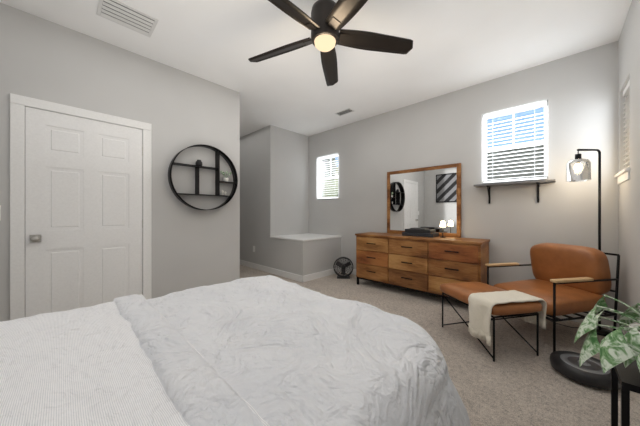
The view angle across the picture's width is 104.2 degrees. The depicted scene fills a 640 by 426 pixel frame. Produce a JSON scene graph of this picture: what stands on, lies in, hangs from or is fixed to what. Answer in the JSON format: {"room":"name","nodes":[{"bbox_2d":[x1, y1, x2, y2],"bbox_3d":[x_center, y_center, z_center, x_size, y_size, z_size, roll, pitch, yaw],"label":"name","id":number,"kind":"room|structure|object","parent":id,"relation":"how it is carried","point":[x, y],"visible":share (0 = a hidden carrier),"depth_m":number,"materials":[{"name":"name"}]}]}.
{"room":"bedroom","nodes":[
{"label":"bedroom","id":0,"kind":"room"},
{"bbox_2d":[0,3,239,321],"bbox_3d":[-3.052,-0.260,3.405,2.880,2.740,2.675,0,0,44],"label":"wall","id":1,"kind":"structure","parent":0,"point":[50,61],"depth_m":2.69,"materials":[{"name":"paint"}]},
{"bbox_2d":[10,93,151,319],"bbox_3d":[-2.090,0.085,2.275,0.080,2.050,0.940,0,0,44],"label":"door","id":2,"kind":"structure","parent":1,"relation":"attached to","point":[86,223],"depth_m":2.23,"materials":[{"name":"white wood"}]},
{"bbox_2d":[168,144,237,209],"bbox_3d":[-1.374,-0.420,2.988,0.115,0.770,0.770,0,0,44],"label":"round wall shelf","id":3,"kind":"object","parent":1,"relation":"attached to","point":[199,164],"visible":1,"depth_m":3.06,"materials":[{"name":"black metal"}]},
{"bbox_2d":[240,125,308,266],"bbox_3d":[-1.299,-0.260,5.753,2.150,2.740,1.130,0,0,44],"label":"wall","id":4,"kind":"structure","parent":0,"point":[274,180],"depth_m":4.93,"materials":[{"name":"paint"}]},
{"bbox_2d":[240,260,303,282],"bbox_3d":[-1.370,1.058,5.028,3.054,0.105,0.014,0,0,44],"label":"baseboard","id":5,"kind":"structure","parent":4,"relation":"attached to","point":[285,274],"depth_m":4.49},
{"bbox_2d":[270,233,341,275],"bbox_3d":[-0.259,0.770,4.633,0.902,0.680,0.982,0,0,44],"label":"wall","id":6,"kind":"structure","parent":0,"point":[304,254],"depth_m":4.29,"materials":[{"name":"paint"}]},
{"bbox_2d":[304,268,340,281],"bbox_3d":[0.063,1.058,4.325,0.014,0.105,0.900,0,0,44],"label":"baseboard","id":7,"kind":"structure","parent":6,"relation":"attached to","point":[304,278],"depth_m":4.24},
{"bbox_2d":[0,0,631,136],"bbox_3d":[-1.058,-1.670,2.968,6.760,0.080,4.810,0,0,44],"label":"ceiling","id":8,"kind":"structure","parent":0,"point":[459,44],"depth_m":2.41,"materials":[{"name":"paint"}]},
{"bbox_2d":[97,0,158,36],"bbox_3d":[-1.596,-1.621,2.070,0.290,0.017,0.370,0,0,44],"label":"ceiling vent","id":9,"kind":"object","parent":8,"relation":"in","point":[122,14],"visible":1,"depth_m":2.06,"materials":[{"name":"white metal"}]},
{"bbox_2d":[248,0,412,85],"bbox_3d":[-0.004,-1.408,1.754,1.314,0.444,1.262,0,0,44],"label":"ceiling fan","id":10,"kind":"object","parent":8,"relation":"hanging from","point":[327,21],"visible":1,"depth_m":1.79,"materials":[{"name":"black wood"}]},
{"bbox_2d":[335,108,353,115],"bbox_3d":[0.397,-1.620,4.018,0.300,0.018,0.150,0,0,44],"label":"ceiling vent","id":11,"kind":"object","parent":8,"relation":"in","point":[344,112],"visible":1,"depth_m":4.01,"materials":[{"name":"white metal"}]},
{"bbox_2d":[240,265,639,425],"bbox_3d":[-1.058,1.140,2.968,6.760,0.060,4.810,0,0,44],"label":"floor","id":12,"kind":"structure","parent":0,"point":[518,382],"depth_m":1.85,"materials":[{"name":"beige carpet"}]},
{"bbox_2d":[0,275,469,425],"bbox_3d":[-0.569,0.485,0.948,1.862,1.250,2.153,0,0,44],"label":"bed","id":13,"kind":"object","parent":12,"relation":"on","point":[269,350],"visible":1,"depth_m":0.80,"materials":[{"name":"white fabric"}]},
{"bbox_2d":[333,257,352,278],"bbox_3d":[0.401,0.930,4.263,0.340,0.359,0.135,0,0,5],"label":"floor fan","id":14,"kind":"object","parent":12,"relation":"on","point":[342,265],"visible":1,"depth_m":4.22,"materials":[{"name":"black plastic"}]},
{"bbox_2d":[355,232,489,298],"bbox_3d":[1.300,0.715,3.442,1.684,0.790,0.476,0,0,44],"label":"dresser","id":15,"kind":"object","parent":12,"relation":"on","point":[428,265],"visible":0.9,"depth_m":3.17,"materials":[{"name":"brown wood"}]},
{"bbox_2d":[402,227,438,237],"bbox_3d":[1.387,0.263,3.446,0.420,0.112,0.230,0,0,44],"label":"record player","id":16,"kind":"object","parent":15,"relation":"on","point":[422,232],"visible":1,"depth_m":3.37,"materials":[{"name":"black plastic"}]},
{"bbox_2d":[387,163,460,236],"bbox_3d":[1.464,-0.169,3.627,1.060,0.973,0.035,0,0,44],"label":"dresser mirror","id":17,"kind":"object","parent":15,"relation":"on","point":[428,197],"visible":0.96,"depth_m":3.56,"materials":[{"name":"brown wood"}]},
{"bbox_2d":[440,221,445,237],"bbox_3d":[1.607,0.211,3.256,0.072,0.215,0.072,0,0,44],"label":"light","id":18,"kind":"object","parent":15,"relation":"on","point":[442,224],"visible":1,"depth_m":3.24,"materials":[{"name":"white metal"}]},
{"bbox_2d":[440,282,546,361],"bbox_3d":[1.443,0.882,2.179,0.546,0.455,0.650,0,0,-11],"label":"ottoman","id":19,"kind":"object","parent":12,"relation":"on","point":[483,301],"visible":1,"depth_m":1.94,"materials":[{"name":"brown leather"}]},
{"bbox_2d":[468,290,546,346],"bbox_3d":[1.481,0.816,1.981,0.546,0.322,0.232,0,0,-11],"label":"throw","id":20,"kind":"object","parent":19,"relation":"on","point":[531,309],"depth_m":1.92,"materials":[{"name":"white fabric"}]},
{"bbox_2d":[485,243,619,351],"bbox_3d":[2.099,0.704,2.305,0.689,0.814,0.662,0,0,-11],"label":"armchair","id":21,"kind":"object","parent":12,"relation":"on","point":[573,279],"visible":0.94,"depth_m":2.13,"materials":[{"name":"brown leather"}]},
{"bbox_2d":[547,149,612,336],"bbox_3d":[2.459,0.255,2.433,0.580,1.710,0.382,0,0,44],"label":"floor lamp","id":22,"kind":"object","parent":12,"relation":"on","point":[584,175],"visible":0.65,"depth_m":2.32,"materials":[{"name":"black metal"}]},
{"bbox_2d":[550,351,620,389],"bbox_3d":[1.799,1.065,1.697,0.344,0.089,0.344,0,0,44],"label":"robot vacuum","id":23,"kind":"object","parent":12,"relation":"on","point":[589,372],"visible":0.83,"depth_m":1.64,"materials":[{"name":"black plastic"}]},
{"bbox_2d":[574,295,639,425],"bbox_3d":[1.116,0.712,0.851,0.349,0.797,0.470,0,0,44],"label":"plant stand","id":24,"kind":"object","parent":12,"relation":"on","point":[618,350],"visible":1,"depth_m":0.86,"materials":[{"name":"green plant"}]},
{"bbox_2d":[309,41,617,318],"bbox_3d":[1.383,-0.260,3.846,4.460,2.740,0.160,0,0,44],"label":"wall","id":25,"kind":"structure","parent":0,"point":[578,92],"depth_m":2.98,"materials":[{"name":"paint"}]},
{"bbox_2d":[318,154,337,199],"bbox_3d":[0.189,-0.700,4.977,0.570,0.880,0.135,0,0,44],"label":"window","id":26,"kind":"structure","parent":25,"relation":"in","point":[324,166],"depth_m":5.04,"materials":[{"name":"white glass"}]},
{"bbox_2d":[345,267,613,329],"bbox_3d":[1.589,1.058,3.526,3.320,0.105,0.014,0,0,44],"label":"baseboard","id":27,"kind":"structure","parent":25,"relation":"attached to","point":[603,321],"depth_m":2.51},
{"bbox_2d":[473,179,555,203],"bbox_3d":[2.194,-0.231,2.850,0.730,0.232,0.150,0,0,44],"label":"shelf","id":28,"kind":"object","parent":25,"relation":"attached to","point":[537,182],"visible":1,"depth_m":2.77,"materials":[{"name":"wood"}]},
{"bbox_2d":[482,100,547,183],"bbox_3d":[2.293,-0.790,2.953,0.610,0.880,0.135,0,0,44],"label":"window","id":29,"kind":"structure","parent":25,"relation":"in","point":[518,110],"depth_m":2.92,"materials":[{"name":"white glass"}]},
{"bbox_2d":[618,0,639,332],"bbox_3d":[1.265,-0.260,0.622,0.160,2.740,4.650,0,0,44],"label":"wall","id":30,"kind":"structure","parent":0,"point":[629,189],"depth_m":1.95,"materials":[{"name":"paint"}]},
{"bbox_2d":[614,79,629,183],"bbox_3d":[2.646,-0.688,2.096,0.165,0.845,0.510,0,0,44],"label":"window","id":31,"kind":"structure","parent":30,"relation":"in","point":[622,176],"depth_m":2.18,"materials":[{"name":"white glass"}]},
{"label":"outside","id":32,"kind":"structure","parent":0,"visible":0},
{"bbox_2d":[487,145,543,180],"bbox_3d":[6.364,1.135,3.729,10.000,5.950,3.800,0,0,44],"label":"roof","id":33,"kind":"structure","parent":32,"point":[492,176],"depth_m":6.14,"materials":[{"name":"grey"}]},
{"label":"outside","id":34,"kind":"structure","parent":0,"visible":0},
{"bbox_2d":[324,158,337,197],"bbox_3d":[1.750,-1.131,11.704,7.706,5.154,4.105,0,0,44],"label":"tree","id":35,"kind":"object","parent":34,"point":[335,184],"depth_m":12.22,"materials":[{"name":"green plant"}]}
]}

